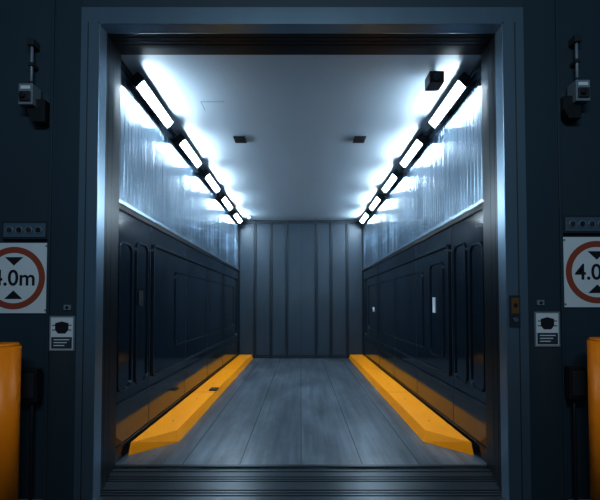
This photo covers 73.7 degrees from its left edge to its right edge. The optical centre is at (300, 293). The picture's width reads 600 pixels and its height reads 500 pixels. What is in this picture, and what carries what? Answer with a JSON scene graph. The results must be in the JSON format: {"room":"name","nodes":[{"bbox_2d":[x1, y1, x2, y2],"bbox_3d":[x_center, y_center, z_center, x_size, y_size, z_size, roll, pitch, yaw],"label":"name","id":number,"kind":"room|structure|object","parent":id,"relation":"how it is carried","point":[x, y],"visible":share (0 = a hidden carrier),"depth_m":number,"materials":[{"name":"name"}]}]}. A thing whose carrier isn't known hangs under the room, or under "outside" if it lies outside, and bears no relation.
{"room":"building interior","nodes":[
{"label":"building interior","id":0,"kind":"room"},
{"bbox_2d":[0,0,51,499],"bbox_3d":[-4.055,-1.088,3.452,3.890,5.600,0.124,0,-2,0],"label":"wall","id":1,"kind":"structure","parent":0,"point":[24,144],"depth_m":3.39,"materials":[{"name":"metal"}]},
{"bbox_2d":[0,243,46,312],"bbox_3d":[-2.408,-0.128,3.357,0.590,0.590,0.016,0,-2,0],"label":"sign","id":2,"kind":"object","parent":1,"relation":"attached to","point":[23,266],"visible":1,"depth_m":3.35,"materials":[{"name":"white metal"}]},
{"bbox_2d":[2,221,47,239],"bbox_3d":[-2.310,-0.526,3.351,0.380,0.150,0.052,0,-2,0],"label":"panel","id":3,"kind":"object","parent":1,"relation":"attached to","point":[11,230],"visible":1,"depth_m":3.34,"materials":[{"name":"grey metal"}]},
{"bbox_2d":[20,368,41,499],"bbox_3d":[-2.200,1.164,3.262,0.140,1.094,0.130,0,-2,0],"label":"junction box","id":4,"kind":"object","parent":1,"relation":"attached to","point":[31,378],"visible":0.9,"depth_m":3.23,"materials":[{"name":"black plastic"}]},
{"bbox_2d":[18,38,49,125],"bbox_3d":[-2.224,-1.777,3.332,0.188,0.710,0.165,0,-2,0],"label":"sensor","id":5,"kind":"object","parent":1,"relation":"attached to","point":[29,98],"visible":1,"depth_m":3.32,"materials":[{"name":"grey plastic"}]},
{"bbox_2d":[42,0,82,499],"bbox_3d":[-1.986,-1.089,3.431,0.258,5.600,0.165,0,-2,0],"label":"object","id":6,"kind":"structure","parent":1,"relation":"attached to","point":[65,70],"depth_m":3.34,"materials":[{"name":"paint"}]},
{"bbox_2d":[49,316,75,350],"bbox_3d":[-1.980,0.334,3.314,0.210,0.290,0.014,0,-2,0],"label":"notice","id":7,"kind":"object","parent":1,"relation":"attached to","point":[61,328],"visible":1,"depth_m":3.31,"materials":[{"name":"grey plastic"}]},
{"bbox_2d":[63,305,70,309],"bbox_3d":[-1.940,0.118,3.318,0.060,0.044,0.020,0,-2,0],"label":"switch","id":8,"kind":"object","parent":1,"relation":"attached to","point":[66,307],"visible":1,"depth_m":3.32,"materials":[{"name":"grey plastic"}]},
{"bbox_2d":[116,63,239,461],"bbox_3d":[-1.962,-0.272,8.182,0.215,4.450,8.300,0,-2,0],"label":"wall","id":9,"kind":"structure","parent":0,"point":[178,319],"depth_m":5.54,"materials":[{"name":"black metal"}]},
{"bbox_2d":[121,55,480,219],"bbox_3d":[0.000,-2.423,8.171,3.840,0.152,8.150,0,-2,0],"label":"ceiling","id":10,"kind":"structure","parent":0,"point":[299,117],"depth_m":5.59,"materials":[{"name":"grey plastic"}]},
{"bbox_2d":[129,71,174,129],"bbox_3d":[-1.805,-2.330,4.921,0.170,0.170,1.080,0,-2,0],"label":"fluorescent light","id":11,"kind":"object","parent":10,"relation":"attached to","point":[137,80],"visible":1,"depth_m":4.76,"materials":[{"name":"grey plastic"}]},
{"bbox_2d":[121,59,231,210],"bbox_3d":[-1.892,-2.327,8.173,0.026,0.026,8.000,0,-2,0],"label":"cable conduit","id":12,"kind":"object","parent":10,"relation":"attached to","point":[122,62],"visible":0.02,"depth_m":4.43,"materials":[{"name":"grey metal"}]},
{"bbox_2d":[174,133,202,168],"bbox_3d":[-1.805,-2.284,6.491,0.170,0.170,1.080,0,-2,0],"label":"fluorescent light","id":13,"kind":"object","parent":10,"relation":"attached to","point":[180,139],"visible":1,"depth_m":6.34,"materials":[{"name":"grey plastic"}]},
{"bbox_2d":[201,169,220,193],"bbox_3d":[-1.805,-2.237,8.070,0.170,0.170,1.080,0,-2,0],"label":"fluorescent light","id":14,"kind":"object","parent":10,"relation":"attached to","point":[205,174],"visible":1,"depth_m":7.91,"materials":[{"name":"grey plastic"}]},
{"bbox_2d":[218,193,233,210],"bbox_3d":[-1.805,-2.189,9.669,0.170,0.170,1.080,0,-2,0],"label":"fluorescent light","id":15,"kind":"object","parent":10,"relation":"attached to","point":[222,197],"visible":1,"depth_m":9.52,"materials":[{"name":"grey plastic"}]},
{"bbox_2d":[231,210,242,223],"bbox_3d":[-1.805,-2.142,11.268,0.170,0.170,1.080,0,-2,0],"label":"fluorescent light","id":16,"kind":"object","parent":10,"relation":"attached to","point":[234,213],"visible":1,"depth_m":11.07,"materials":[{"name":"grey plastic"}]},
{"bbox_2d":[233,136,246,142],"bbox_3d":[-0.950,-2.392,6.244,0.180,0.027,0.220,0,-2,0],"label":"ceiling vent","id":17,"kind":"object","parent":10,"relation":"attached to","point":[238,139],"depth_m":6.19,"materials":[{"name":"black metal"}]},
{"bbox_2d":[353,136,365,142],"bbox_3d":[0.910,-2.392,6.244,0.180,0.027,0.220,0,-2,0],"label":"ceiling vent","id":18,"kind":"object","parent":10,"relation":"attached to","point":[357,139],"depth_m":6.19,"materials":[{"name":"black metal"}]},
{"bbox_2d":[359,210,370,223],"bbox_3d":[1.805,-2.142,11.268,0.170,0.170,1.080,0,-2,0],"label":"fluorescent light","id":19,"kind":"object","parent":10,"relation":"attached to","point":[367,214],"visible":1,"depth_m":11.08,"materials":[{"name":"grey plastic"}]},
{"bbox_2d":[368,193,383,210],"bbox_3d":[1.805,-2.189,9.669,0.170,0.170,1.080,0,-2,0],"label":"fluorescent light","id":20,"kind":"object","parent":10,"relation":"attached to","point":[379,197],"visible":1,"depth_m":9.51,"materials":[{"name":"grey plastic"}]},
{"bbox_2d":[381,169,400,193],"bbox_3d":[1.805,-2.237,8.070,0.170,0.170,1.080,0,-2,0],"label":"fluorescent light","id":21,"kind":"object","parent":10,"relation":"attached to","point":[396,174],"visible":1,"depth_m":7.92,"materials":[{"name":"grey plastic"}]},
{"bbox_2d":[399,133,427,168],"bbox_3d":[1.805,-2.284,6.491,0.170,0.170,1.080,0,-2,0],"label":"fluorescent light","id":22,"kind":"object","parent":10,"relation":"attached to","point":[421,139],"visible":1,"depth_m":6.34,"materials":[{"name":"grey plastic"}]},
{"bbox_2d":[370,59,480,211],"bbox_3d":[1.892,-2.327,8.173,0.026,0.026,8.000,0,-2,0],"label":"cable conduit","id":23,"kind":"object","parent":10,"relation":"attached to","point":[479,62],"visible":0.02,"depth_m":4.44,"materials":[{"name":"grey metal"}]},
{"bbox_2d":[427,71,472,129],"bbox_3d":[1.805,-2.330,4.921,0.170,0.170,1.080,0,-2,0],"label":"fluorescent light","id":24,"kind":"object","parent":10,"relation":"attached to","point":[464,80],"visible":1,"depth_m":4.76,"materials":[{"name":"grey plastic"}]},
{"bbox_2d":[114,358,487,468],"bbox_3d":[0.000,1.895,8.042,3.840,0.108,8.150,0,-2,0],"label":"floor","id":25,"kind":"structure","parent":0,"point":[277,413],"depth_m":5.14,"materials":[{"name":"grey"}]},
{"bbox_2d":[128,355,252,454],"bbox_3d":[-1.645,1.783,8.166,0.410,0.140,7.769,0,-2,0],"label":"curb","id":26,"kind":"object","parent":25,"relation":"on","point":[171,428],"visible":1,"depth_m":5.60,"materials":[{"name":"yellow paint"}]},
{"bbox_2d":[349,355,473,454],"bbox_3d":[1.645,1.792,8.166,0.410,0.123,7.769,0,-2,0],"label":"curb","id":27,"kind":"object","parent":25,"relation":"on","point":[430,428],"visible":1,"depth_m":5.60,"materials":[{"name":"yellow paint"}]},
{"bbox_2d":[238,220,363,357],"bbox_3d":[0.000,-0.077,12.233,3.888,4.300,0.190,0,-2,0],"label":"wall","id":28,"kind":"structure","parent":0,"point":[301,281],"depth_m":12.18,"materials":[{"name":"grey metal"}]},
{"bbox_2d":[73,7,530,499],"bbox_3d":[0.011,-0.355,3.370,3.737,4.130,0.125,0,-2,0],"label":"door frame","id":29,"kind":"structure","parent":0,"point":[506,23],"depth_m":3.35,"materials":[{"name":"grey metal"}]},
{"bbox_2d":[97,469,504,499],"bbox_3d":[0.000,1.768,3.609,3.900,0.100,0.720,0,-2,0],"label":"door sill","id":30,"kind":"object","parent":29,"relation":"attached to","point":[122,484],"depth_m":3.59,"materials":[{"name":"grey metal"}]},
{"bbox_2d":[510,295,520,326],"bbox_3d":[1.765,0.148,3.292,0.084,0.260,0.018,0,-2,0],"label":"plate","id":31,"kind":"object","parent":29,"relation":"attached to","point":[515,317],"visible":1,"depth_m":3.29,"materials":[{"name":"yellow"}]},
{"bbox_2d":[83,0,521,6],"bbox_3d":[0.011,-3.153,3.500,3.737,1.470,0.150,0,-2,0],"label":"lintel","id":32,"kind":"object","parent":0,"point":[86,3],"visible":0.4,"depth_m":3.40,"materials":[{"name":"paint"}]},
{"bbox_2d":[362,63,485,461],"bbox_3d":[1.962,-0.272,8.182,0.215,4.450,8.300,0,-2,0],"label":"wall","id":33,"kind":"structure","parent":0,"point":[423,271],"depth_m":5.54,"materials":[{"name":"black metal"}]},
{"bbox_2d":[425,71,443,90],"bbox_3d":[1.480,-2.374,4.437,0.160,0.170,0.190,0,-2,0],"label":"ceiling speaker","id":34,"kind":"object","parent":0,"point":[434,80],"depth_m":4.36},
{"bbox_2d":[559,0,599,499],"bbox_3d":[4.090,-1.088,3.452,3.820,5.600,0.124,0,-2,0],"label":"wall","id":35,"kind":"structure","parent":0,"point":[580,139],"depth_m":3.39,"materials":[{"name":"metal"}]},
{"bbox_2d":[537,300,543,304],"bbox_3d":[1.990,0.079,3.319,0.060,0.044,0.020,0,-2,0],"label":"switch","id":36,"kind":"object","parent":35,"relation":"attached to","point":[539,302],"visible":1,"depth_m":3.32,"materials":[{"name":"grey plastic"}]},
{"bbox_2d":[522,0,567,499],"bbox_3d":[2.033,-1.089,3.431,0.305,5.600,0.165,0,-2,0],"label":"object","id":37,"kind":"structure","parent":35,"relation":"attached to","point":[545,258],"depth_m":3.34,"materials":[{"name":"paint"}]},
{"bbox_2d":[534,312,559,346],"bbox_3d":[2.040,0.298,3.315,0.210,0.290,0.014,0,-2,0],"label":"notice","id":38,"kind":"object","parent":35,"relation":"attached to","point":[546,324],"visible":1,"depth_m":3.31,"materials":[{"name":"grey plastic"}]},
{"bbox_2d":[560,34,589,122],"bbox_3d":[2.279,-1.807,3.333,0.188,0.710,0.165,0,-2,0],"label":"sensor","id":39,"kind":"object","parent":35,"relation":"attached to","point":[578,92],"visible":0.99,"depth_m":3.32,"materials":[{"name":"grey plastic"}]},
{"bbox_2d":[564,366,586,499],"bbox_3d":[2.235,1.154,3.262,0.140,1.114,0.130,0,-2,0],"label":"junction box","id":40,"kind":"object","parent":35,"relation":"attached to","point":[575,377],"visible":1,"depth_m":3.24,"materials":[{"name":"black plastic"}]},
{"bbox_2d":[563,237,599,306],"bbox_3d":[2.482,-0.177,3.359,0.590,0.590,0.016,0,-2,0],"label":"sign","id":41,"kind":"object","parent":35,"relation":"attached to","point":[581,255],"visible":0.99,"depth_m":3.35,"materials":[{"name":"white metal"}]},
{"bbox_2d":[563,215,599,233],"bbox_3d":[2.385,-0.576,3.353,0.380,0.150,0.052,0,-2,0],"label":"panel","id":42,"kind":"object","parent":35,"relation":"attached to","point":[572,224],"visible":1,"depth_m":3.34,"materials":[{"name":"grey metal"}]},
{"bbox_3d":[0.000,1.651,-0.399,12.000,0.096,7.300,0,-2,0],"label":"floor","id":43,"kind":"structure","parent":0,"visible":0},
{"bbox_2d":[0,342,21,499],"bbox_3d":[-2.275,1.042,3.020,0.340,1.324,0.340,0,-2,0],"label":"bollard","id":44,"kind":"object","parent":43,"relation":"on","point":[10,352],"visible":1,"depth_m":2.97,"materials":[{"name":"orange"}]},
{"bbox_2d":[587,337,599,499],"bbox_3d":[2.325,1.022,3.021,0.340,1.364,0.340,0,-2,0],"label":"bollard","id":45,"kind":"object","parent":43,"relation":"on","point":[593,343],"visible":1,"depth_m":3.00,"materials":[{"name":"orange"}]}
]}

